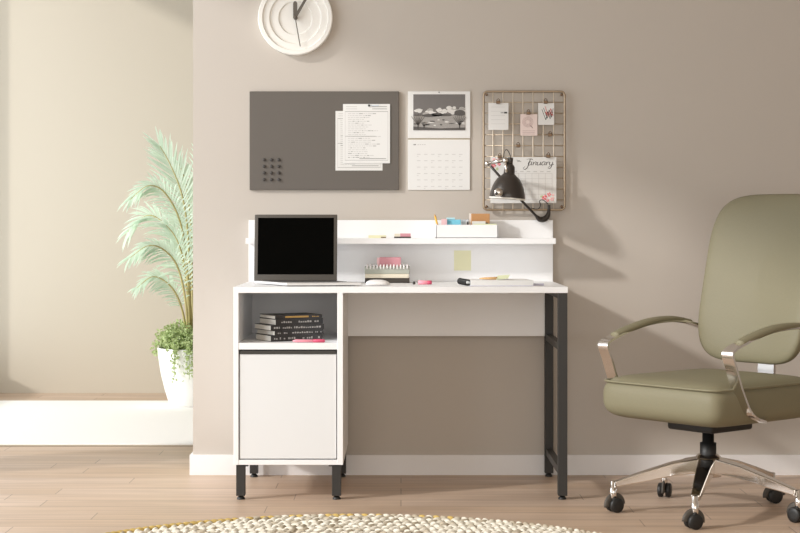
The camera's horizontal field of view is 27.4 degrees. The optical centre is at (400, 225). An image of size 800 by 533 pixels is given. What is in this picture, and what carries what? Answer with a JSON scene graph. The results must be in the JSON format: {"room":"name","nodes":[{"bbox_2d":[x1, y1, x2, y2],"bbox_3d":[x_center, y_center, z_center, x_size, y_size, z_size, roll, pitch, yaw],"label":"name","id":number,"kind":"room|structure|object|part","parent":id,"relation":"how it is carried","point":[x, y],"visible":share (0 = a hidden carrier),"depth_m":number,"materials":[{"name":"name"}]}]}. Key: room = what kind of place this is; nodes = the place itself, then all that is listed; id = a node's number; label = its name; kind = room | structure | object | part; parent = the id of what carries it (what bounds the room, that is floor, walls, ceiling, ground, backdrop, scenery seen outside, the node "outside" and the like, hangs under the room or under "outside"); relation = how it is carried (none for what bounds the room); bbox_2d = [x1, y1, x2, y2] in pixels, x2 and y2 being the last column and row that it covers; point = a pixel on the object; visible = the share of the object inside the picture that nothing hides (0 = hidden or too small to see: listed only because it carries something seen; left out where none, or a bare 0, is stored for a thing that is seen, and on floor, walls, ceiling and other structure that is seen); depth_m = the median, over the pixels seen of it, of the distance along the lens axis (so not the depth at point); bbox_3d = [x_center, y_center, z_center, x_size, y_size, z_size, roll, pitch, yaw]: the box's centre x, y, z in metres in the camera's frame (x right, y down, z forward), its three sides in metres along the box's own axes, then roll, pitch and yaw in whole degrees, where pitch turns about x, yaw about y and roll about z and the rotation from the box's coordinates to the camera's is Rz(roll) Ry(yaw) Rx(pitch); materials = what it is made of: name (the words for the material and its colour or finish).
{"room":"home office","nodes":[
{"label":"home office","id":0,"kind":"room"},
{"bbox_2d":[0,0,192,392],"bbox_3d":[0.250,-0.490,9.755,5.500,2.950,0.150,0,0,0],"label":"wall","id":1,"kind":"structure","parent":0,"point":[82,82],"depth_m":9.68,"materials":[{"name":"paint"}]},
{"bbox_2d":[0,393,799,532],"bbox_3d":[0.250,1.045,4.565,5.800,0.120,10.530,0,0,0],"label":"floor","id":2,"kind":"structure","parent":0,"point":[44,489],"depth_m":5.96,"materials":[{"name":"brown wood"}]},
{"bbox_2d":[0,401,192,445],"bbox_3d":[-0.725,0.978,8.237,3.260,0.014,1.806,0,0,0],"label":"platform","id":3,"kind":"object","parent":2,"relation":"on","point":[22,423],"visible":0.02,"depth_m":8.07,"materials":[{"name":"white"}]},
{"bbox_2d":[116,126,192,406],"bbox_3d":[-1.159,0.208,8.981,0.794,1.527,0.744,0,0,-11],"label":"potted palm","id":4,"kind":"object","parent":3,"relation":"on","point":[174,352],"visible":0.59,"depth_m":8.78,"materials":[{"name":"plant"}]},
{"bbox_2d":[157,347,192,406],"bbox_3d":[-1.131,0.815,8.920,0.380,0.312,0.380,0,0,0],"label":"pot","id":5,"kind":"object","parent":4,"relation":"attached to","point":[179,391],"depth_m":8.77,"materials":[{"name":"white ceramic"}]},
{"bbox_2d":[106,513,596,532],"bbox_3d":[-0.150,0.968,4.400,2.102,0.032,2.101,0,0,-40],"label":"round rug","id":6,"kind":"object","parent":2,"relation":"on","point":[306,523],"visible":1,"depth_m":5.25,"materials":[{"name":"fabric"}]},
{"bbox_2d":[234,220,567,499],"bbox_3d":[-0.001,0.481,6.200,1.202,1.009,0.600,0,0,0],"label":"writing desk","id":7,"kind":"object","parent":2,"relation":"on","point":[291,398],"visible":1,"depth_m":6.36,"materials":[{"name":"white laminate"}]},
{"bbox_3d":[-0.571,0.915,5.928,0.044,0.112,0.045,0,0,0],"label":"leg","id":8,"kind":"part","parent":7,"relation":"part of","materials":[{"name":"grey metal"}]},
{"bbox_3d":[-0.571,0.915,6.457,0.044,0.112,0.045,0,0,0],"label":"leg","id":9,"kind":"part","parent":7,"relation":"part of","materials":[{"name":"grey metal"}]},
{"bbox_2d":[239,333,336,348],"bbox_3d":[-0.406,0.432,6.176,0.355,0.023,0.549,0,0,0],"label":"shelf","id":10,"kind":"object","parent":7,"relation":"attached to","point":[246,340],"depth_m":5.90,"materials":[{"name":"white laminate"}]},
{"bbox_3d":[-0.406,0.649,5.912,0.348,0.376,0.016,0,0,0],"label":"cabinet door","id":11,"kind":"part","parent":7,"relation":"part of","materials":[{"name":"white laminate"}]},
{"bbox_3d":[-0.406,0.453,5.916,0.348,0.016,0.028,0,0,0],"label":"door handle","id":12,"kind":"part","parent":7,"relation":"part of","materials":[{"name":"grey"}]},
{"bbox_2d":[255,333,322,341],"bbox_3d":[-0.414,0.409,6.069,0.205,0.022,0.151,0,0,-27],"label":"book","id":13,"kind":"object","parent":7,"relation":"on","point":[270,338],"visible":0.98,"depth_m":6.00,"materials":[{"name":"black paper"}]},
{"bbox_2d":[257,329,322,335],"bbox_3d":[-0.410,0.389,6.069,0.200,0.018,0.150,0,0,-31],"label":"book","id":14,"kind":"object","parent":13,"relation":"on","point":[259,331],"visible":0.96,"depth_m":6.01,"materials":[{"name":"black paper"}]},
{"bbox_2d":[255,323,323,330],"bbox_3d":[-0.413,0.370,6.069,0.213,0.020,0.151,0,0,-28],"label":"book","id":15,"kind":"object","parent":14,"relation":"on","point":[268,327],"visible":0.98,"depth_m":6.01,"materials":[{"name":"black paper"}]},
{"bbox_2d":[260,318,322,324],"bbox_3d":[-0.406,0.350,6.069,0.192,0.021,0.141,0,0,-30],"label":"book","id":16,"kind":"object","parent":15,"relation":"on","point":[262,320],"visible":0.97,"depth_m":6.01,"materials":[{"name":"black paper"}]},
{"bbox_2d":[260,313,321,318],"bbox_3d":[-0.407,0.332,6.069,0.189,0.014,0.137,0,0,-29],"label":"book","id":17,"kind":"object","parent":16,"relation":"on","point":[271,315],"visible":1,"depth_m":6.03,"materials":[{"name":"black paper"}]},
{"bbox_2d":[254,215,361,285],"bbox_3d":[-0.349,0.086,6.092,0.412,0.259,0.293,0,0,0],"label":"laptop","id":18,"kind":"object","parent":7,"relation":"on","point":[290,250],"visible":1,"depth_m":6.21,"materials":[{"name":"grey"}]},
{"bbox_2d":[292,339,324,341],"bbox_3d":[-0.333,0.414,5.925,0.117,0.012,0.012,0,0,0],"label":"pen","id":19,"kind":"object","parent":7,"relation":"on","point":[295,340],"visible":1,"depth_m":5.92,"materials":[{"name":"pink plastic"}]},
{"bbox_3d":[-0.238,0.915,5.928,0.044,0.112,0.045,0,0,0],"label":"leg","id":20,"kind":"part","parent":7,"relation":"part of","materials":[{"name":"grey metal"}]},
{"bbox_3d":[-0.238,0.915,6.457,0.044,0.112,0.045,0,0,0],"label":"leg","id":21,"kind":"part","parent":7,"relation":"part of","materials":[{"name":"grey metal"}]},
{"bbox_2d":[368,235,385,237],"bbox_3d":[-0.092,0.042,6.404,0.068,0.011,0.052,0,0,0],"label":"sticky pad","id":22,"kind":"object","parent":7,"relation":"on","point":[369,236],"visible":0.93,"depth_m":6.38,"materials":[{"name":"yellow paper"}]},
{"bbox_2d":[366,280,389,284],"bbox_3d":[-0.085,0.208,6.070,0.092,0.021,0.060,0,0,0],"label":"computer mouse","id":23,"kind":"object","parent":7,"relation":"on","point":[370,282],"visible":1,"depth_m":6.05,"materials":[{"name":"white plastic"}]},
{"bbox_2d":[365,278,408,282],"bbox_3d":[-0.053,0.209,6.365,0.171,0.019,0.130,0,0,0],"label":"notebook","id":24,"kind":"object","parent":7,"relation":"on","point":[390,280],"visible":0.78,"depth_m":6.30,"materials":[{"name":"black paper"}]},
{"bbox_2d":[365,274,408,277],"bbox_3d":[-0.054,0.192,6.362,0.169,0.016,0.127,0,0,0],"label":"notebook","id":25,"kind":"object","parent":24,"relation":"on","point":[366,275],"visible":0.82,"depth_m":6.30,"materials":[{"name":"beige paper"}]},
{"bbox_2d":[365,264,409,273],"bbox_3d":[-0.053,0.165,6.356,0.173,0.037,0.129,0,0,0],"label":"spiral notebook","id":26,"kind":"object","parent":25,"relation":"on","point":[370,269],"visible":1,"depth_m":6.30,"materials":[{"name":"white paper"}]},
{"bbox_2d":[377,257,400,265],"bbox_3d":[-0.046,0.138,6.355,0.093,0.035,0.060,0,0,0],"label":"sticky pad","id":27,"kind":"object","parent":26,"relation":"on","point":[381,260],"visible":0.91,"depth_m":6.33,"materials":[{"name":"pink paper"}]},
{"bbox_3d":[-0.001,0.098,6.492,1.202,0.243,0.017,0,0,0],"label":"upright panel","id":28,"kind":"part","parent":7,"relation":"part of","materials":[{"name":"white laminate"}]},
{"bbox_2d":[246,238,555,243],"bbox_3d":[-0.001,0.059,6.421,1.202,0.022,0.123,0,0,0],"label":"shelf","id":29,"kind":"object","parent":7,"relation":"attached to","point":[248,240],"depth_m":6.36,"materials":[{"name":"white laminate"}]},
{"bbox_2d":[394,233,410,237],"bbox_3d":[0.006,0.038,6.407,0.066,0.018,0.055,0,0,0],"label":"sticky pad","id":30,"kind":"object","parent":7,"relation":"on","point":[401,235],"visible":0.97,"depth_m":6.38,"materials":[{"name":"pink paper"}]},
{"bbox_2d":[418,280,431,283],"bbox_3d":[0.090,0.211,6.150,0.052,0.015,0.015,0,0,0],"label":"highlighter","id":31,"kind":"object","parent":7,"relation":"on","point":[419,281],"visible":1,"depth_m":6.14,"materials":[{"name":"pink plastic"}]},
{"bbox_3d":[0.178,0.337,6.463,0.773,0.192,0.016,0,0,0],"label":"modesty panel","id":32,"kind":"part","parent":7,"relation":"part of","materials":[{"name":"white laminate"}]},
{"bbox_2d":[454,251,470,270],"bbox_3d":[0.243,0.136,6.483,0.067,0.079,0.001,0,0,0],"label":"sticky note","id":33,"kind":"object","parent":7,"relation":"attached to","point":[462,259],"visible":1,"depth_m":6.48,"materials":[{"name":"yellow paper"}]},
{"bbox_2d":[436,223,497,237],"bbox_3d":[0.256,0.018,6.420,0.241,0.058,0.090,0,0,0],"label":"desk organizer","id":34,"kind":"object","parent":7,"relation":"on","point":[442,231],"visible":0.93,"depth_m":6.38,"materials":[{"name":"white plastic"}]},
{"bbox_2d":[441,219,446,224],"bbox_3d":[0.168,0.008,6.405,0.021,0.071,0.020,0,0,0],"label":"pad","id":35,"kind":"object","parent":34,"relation":"in","point":[443,221],"visible":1,"depth_m":6.39,"materials":[{"name":"pink paper"}]},
{"bbox_2d":[446,218,460,224],"bbox_3d":[0.206,0.006,6.416,0.056,0.077,0.024,0,0,0],"label":"eraser","id":36,"kind":"object","parent":34,"relation":"in","point":[450,221],"visible":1,"depth_m":6.41,"materials":[{"name":"blue rubber"}]},
{"bbox_2d":[472,221,484,224],"bbox_3d":[0.303,0.013,6.403,0.053,0.063,0.006,0,0,0],"label":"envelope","id":37,"kind":"object","parent":34,"relation":"in","point":[473,222],"visible":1,"depth_m":6.40,"materials":[{"name":"white paper"}]},
{"bbox_2d":[471,214,489,224],"bbox_3d":[0.311,-0.002,6.437,0.072,0.092,0.036,0,0,0],"label":"kraft box","id":38,"kind":"object","parent":34,"relation":"in","point":[474,217],"visible":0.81,"depth_m":6.42,"materials":[{"name":"orange cardboard"}]},
{"bbox_2d":[457,278,533,285],"bbox_3d":[0.347,0.207,6.076,0.266,0.025,0.183,0,0,-3],"label":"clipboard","id":39,"kind":"object","parent":7,"relation":"on","point":[468,282],"visible":1,"depth_m":5.99,"materials":[{"name":"white paper"}]},
{"bbox_2d":[479,277,496,279],"bbox_3d":[0.322,0.193,6.065,0.070,0.011,0.010,0,0,26],"label":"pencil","id":40,"kind":"object","parent":39,"relation":"on","point":[487,278],"visible":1,"depth_m":6.06,"materials":[{"name":"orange wood"}]},
{"bbox_2d":[496,275,508,279],"bbox_3d":[0.377,0.189,6.067,0.046,0.017,0.081,0,0,7],"label":"sticky note","id":41,"kind":"object","parent":39,"relation":"on","point":[499,276],"visible":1,"depth_m":6.06,"materials":[{"name":"yellow paper"}]},
{"bbox_2d":[485,149,550,221],"bbox_3d":[0.468,-0.151,6.384,0.298,0.294,0.156,0,0,-24],"label":"desk lamp","id":42,"kind":"object","parent":7,"relation":"attached to","point":[508,186],"visible":1,"depth_m":6.32,"materials":[{"name":"black metal"}]},
{"bbox_2d":[494,188,502,196],"bbox_3d":[0.372,-0.128,6.270,0.032,0.034,0.019,0,0,-21],"label":"switch","id":43,"kind":"object","parent":42,"relation":"attached to","point":[498,192],"depth_m":6.26,"materials":[{"name":"silver metal"}]},
{"bbox_3d":[0.404,-0.234,6.341,0.026,0.064,0.034,0,0,0],"label":"swivel knob","id":44,"kind":"part","parent":42,"relation":"part of","materials":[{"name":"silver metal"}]},
{"bbox_3d":[0.411,-0.170,6.350,0.138,0.137,0.138,0,0,0],"label":"lamp shade","id":45,"kind":"part","parent":42,"relation":"part of","materials":[{"name":"black metal"}]},
{"bbox_2d":[507,157,512,164],"bbox_3d":[0.420,-0.244,6.350,0.031,0.044,0.030,0,0,0],"label":"socket","id":46,"kind":"object","parent":42,"relation":"attached to","point":[509,160],"depth_m":6.34,"materials":[{"name":"black metal"}]},
{"bbox_3d":[0.443,-0.134,6.428,0.203,0.208,0.012,0,0,-17],"label":"arm","id":47,"kind":"part","parent":42,"relation":"part of","materials":[{"name":"black metal"}]},
{"bbox_2d":[534,283,543,285],"bbox_3d":[0.472,0.217,6.090,0.127,0.004,0.120,0,0,0],"label":"folder","id":48,"kind":"object","parent":7,"relation":"on","point":[535,284],"visible":0.57,"depth_m":6.04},
{"bbox_3d":[0.582,0.606,6.462,0.034,0.730,0.034,0,0,0],"label":"leg","id":49,"kind":"part","parent":7,"relation":"part of","materials":[{"name":"grey metal"}]},
{"bbox_3d":[0.582,0.606,5.921,0.034,0.730,0.034,0,0,0],"label":"leg","id":50,"kind":"part","parent":7,"relation":"part of","materials":[{"name":"grey metal"}]},
{"bbox_2d":[598,194,799,529],"bbox_3d":[1.095,0.434,5.673,0.730,1.098,0.688,0,0,-40],"label":"office chair","id":51,"kind":"object","parent":2,"relation":"on","point":[749,310],"visible":1,"depth_m":5.67,"materials":[{"name":"green leather"}]},
{"bbox_2d":[604,493,624,507],"bbox_3d":[0.735,0.942,5.654,0.084,0.049,0.012,0,0,-25],"label":"hood","id":52,"kind":"object","parent":51,"relation":"attached to","point":[613,500],"depth_m":5.64,"materials":[{"name":"grey plastic"}]},
{"bbox_3d":[0.930,0.495,5.877,0.569,0.318,0.085,0,0,-40],"label":"armrest","id":53,"kind":"part","parent":51,"relation":"part of","materials":[{"name":"silver metal"}]},
{"bbox_3d":[0.881,0.847,5.651,0.289,0.099,0.059,0,0,0],"label":"leg","id":54,"kind":"part","parent":51,"relation":"part of","materials":[{"name":"silver metal"}]},
{"bbox_2d":[661,480,665,493],"bbox_3d":[0.958,0.942,5.968,0.012,0.049,0.084,0,0,20],"label":"hood","id":55,"kind":"object","parent":51,"relation":"attached to","point":[663,482],"depth_m":5.94,"materials":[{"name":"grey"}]},
{"bbox_2d":[682,508,704,522],"bbox_3d":[0.950,0.942,5.338,0.084,0.049,0.012,0,0,-20],"label":"hood","id":56,"kind":"object","parent":51,"relation":"attached to","point":[693,515],"depth_m":5.32,"materials":[{"name":"grey plastic"}]},
{"bbox_3d":[1.065,0.587,5.657,0.576,0.153,0.532,0,0,-40],"label":"seat","id":57,"kind":"part","parent":51,"relation":"part of","materials":[{"name":"green leather"}]},
{"bbox_3d":[1.003,0.847,5.484,0.059,0.099,0.289,0,0,18],"label":"leg","id":58,"kind":"part","parent":51,"relation":"part of","materials":[{"name":"silver metal"}]},
{"bbox_3d":[1.065,0.670,5.657,0.220,0.060,0.200,0,0,-40],"label":"seat mount","id":59,"kind":"part","parent":51,"relation":"part of","materials":[{"name":"black plastic"}]},
{"bbox_3d":[1.194,0.847,5.760,0.291,0.099,0.064,0,0,-40],"label":"leg","id":60,"kind":"part","parent":51,"relation":"part of","materials":[{"name":"silver metal"}]},
{"bbox_3d":[1.292,0.185,5.848,0.202,0.600,0.470,0,0,-40],"label":"backrest","id":61,"kind":"part","parent":51,"relation":"part of","materials":[{"name":"green leather"}]},
{"bbox_3d":[1.200,0.847,5.548,0.289,0.099,0.059,0,0,36],"label":"leg","id":62,"kind":"part","parent":51,"relation":"part of","materials":[{"name":"silver metal"}]},
{"bbox_3d":[1.257,0.495,5.487,0.569,0.318,0.085,0,0,-40],"label":"armrest","id":63,"kind":"part","parent":51,"relation":"part of","materials":[{"name":"silver metal"}]},
{"bbox_2d":[763,488,784,497],"bbox_3d":[1.327,0.942,5.844,0.084,0.049,0.012,0,0,-10],"label":"hood","id":64,"kind":"object","parent":51,"relation":"attached to","point":[767,493],"depth_m":5.82,"materials":[{"name":"grey plastic"}]},
{"bbox_2d":[786,502,799,511],"bbox_3d":[1.318,0.942,5.463,0.012,0.049,0.084,0,0,-40],"label":"hood","id":65,"kind":"object","parent":51,"relation":"attached to","point":[794,506],"depth_m":5.45,"materials":[{"name":"grey plastic"}]},
{"bbox_2d":[193,0,799,454],"bbox_3d":[1.088,-0.490,6.570,3.824,2.950,0.130,0,0,0],"label":"wall","id":66,"kind":"structure","parent":0,"point":[678,111],"depth_m":6.50,"materials":[{"name":"paint"}]},
{"bbox_2d":[258,0,332,55],"bbox_3d":[-0.417,-0.822,6.485,0.295,0.295,0.038,0,0,0],"label":"wall clock","id":67,"kind":"object","parent":66,"relation":"attached to","point":[290,27],"visible":1,"depth_m":6.49,"materials":[{"name":"white plastic"}]},
{"bbox_2d":[250,91,398,189],"bbox_3d":[-0.303,-0.337,6.497,0.591,0.390,0.013,0,0,0],"label":"board","id":68,"kind":"object","parent":66,"relation":"attached to","point":[297,128],"visible":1,"depth_m":6.49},
{"bbox_2d":[335,111,381,170],"bbox_3d":[-0.166,-0.337,6.490,0.186,0.235,0.001,0,0,0],"label":"paper form","id":69,"kind":"object","parent":68,"relation":"attached to","point":[339,165],"visible":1,"depth_m":6.49,"materials":[{"name":"white paper"}]},
{"bbox_2d":[343,104,389,162],"bbox_3d":[-0.136,-0.365,6.488,0.186,0.234,0.001,0,0,0],"label":"paper form","id":70,"kind":"object","parent":68,"relation":"attached to","point":[366,130],"visible":1,"depth_m":6.49,"materials":[{"name":"white paper"}]},
{"bbox_2d":[408,91,469,189],"bbox_3d":[0.151,-0.338,6.500,0.247,0.391,0.008,0,0,0],"label":"wall calendar","id":71,"kind":"object","parent":66,"relation":"attached to","point":[438,121],"visible":1,"depth_m":6.50,"materials":[{"name":"white paper"},{"name":"printed paper"}]},
{"bbox_2d":[413,94,465,129],"bbox_3d":[0.148,-0.450,6.498,0.218,0.142,0.003,0,0,0],"label":"photograph","id":72,"kind":"object","parent":71,"relation":"attached to","point":[430,111],"depth_m":6.50},
{"bbox_2d":[417,154,461,188],"bbox_3d":[0.153,-0.217,6.500,0.180,0.136,0.001,0,0,0],"label":"print","id":73,"kind":"object","parent":71,"relation":"attached to","point":[434,171],"depth_m":6.50},
{"bbox_2d":[190,452,799,474],"bbox_3d":[1.082,0.946,6.570,3.836,0.079,0.154,0,0,0],"label":"baseboard","id":74,"kind":"structure","parent":66,"relation":"attached to","point":[199,464],"depth_m":6.49,"materials":[{"name":"paint"}]},
{"bbox_2d":[482,90,565,210],"bbox_3d":[0.486,-0.297,6.491,0.329,0.475,0.026,0,0,0],"label":"grid panel","id":75,"kind":"object","parent":66,"relation":"attached to","point":[563,94],"visible":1,"depth_m":6.48,"materials":[{"name":"gold metal"}]},
{"bbox_2d":[488,103,507,129],"bbox_3d":[0.384,-0.432,6.476,0.079,0.107,0.001,0,0,0],"label":"note card","id":76,"kind":"object","parent":75,"relation":"attached to","point":[497,113],"visible":1,"depth_m":6.48,"materials":[{"name":"white paper"}]},
{"bbox_2d":[491,112,506,119],"bbox_3d":[0.387,-0.436,6.476,0.063,0.068,0.001,0,0,0],"label":"print","id":77,"kind":"object","parent":76,"relation":"attached to","point":[494,115],"depth_m":6.48},
{"bbox_2d":[490,157,555,202],"bbox_3d":[0.483,-0.181,6.476,0.260,0.182,0.002,0,0,0],"label":"page","id":78,"kind":"object","parent":75,"relation":"attached to","point":[537,175],"visible":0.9,"depth_m":6.48,"materials":[{"name":"white paper"}]},
{"bbox_2d":[505,159,553,199],"bbox_3d":[0.507,-0.185,6.476,0.194,0.162,0.001,0,0,0],"label":"print","id":79,"kind":"object","parent":78,"relation":"attached to","point":[536,176],"depth_m":6.48},
{"bbox_2d":[540,192,553,201],"bbox_3d":[0.577,-0.113,6.476,0.055,0.040,0.001,0,0,0],"label":"print","id":80,"kind":"object","parent":78,"relation":"attached to","point":[547,196],"depth_m":6.48,"materials":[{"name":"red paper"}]},
{"bbox_2d":[520,114,536,135],"bbox_3d":[0.504,-0.399,6.474,0.067,0.085,0.002,0,0,0],"label":"note card","id":81,"kind":"object","parent":75,"relation":"attached to","point":[528,123],"visible":1,"depth_m":6.47,"materials":[{"name":"pink paper"}]},
{"bbox_2d":[523,116,534,132],"bbox_3d":[0.503,-0.397,6.474,0.049,0.070,0.002,0,0,0],"label":"print","id":82,"kind":"object","parent":81,"relation":"attached to","point":[528,121],"depth_m":6.47},
{"bbox_2d":[538,103,553,124],"bbox_3d":[0.572,-0.442,6.476,0.063,0.086,0.001,0,0,0],"label":"note card","id":83,"kind":"object","parent":75,"relation":"attached to","point":[545,111],"visible":1,"depth_m":6.48,"materials":[{"name":"white paper"}]},
{"bbox_2d":[542,107,552,119],"bbox_3d":[0.578,-0.445,6.476,0.046,0.054,0.001,0,0,0],"label":"print","id":84,"kind":"object","parent":83,"relation":"attached to","point":[547,112],"depth_m":6.48}
]}

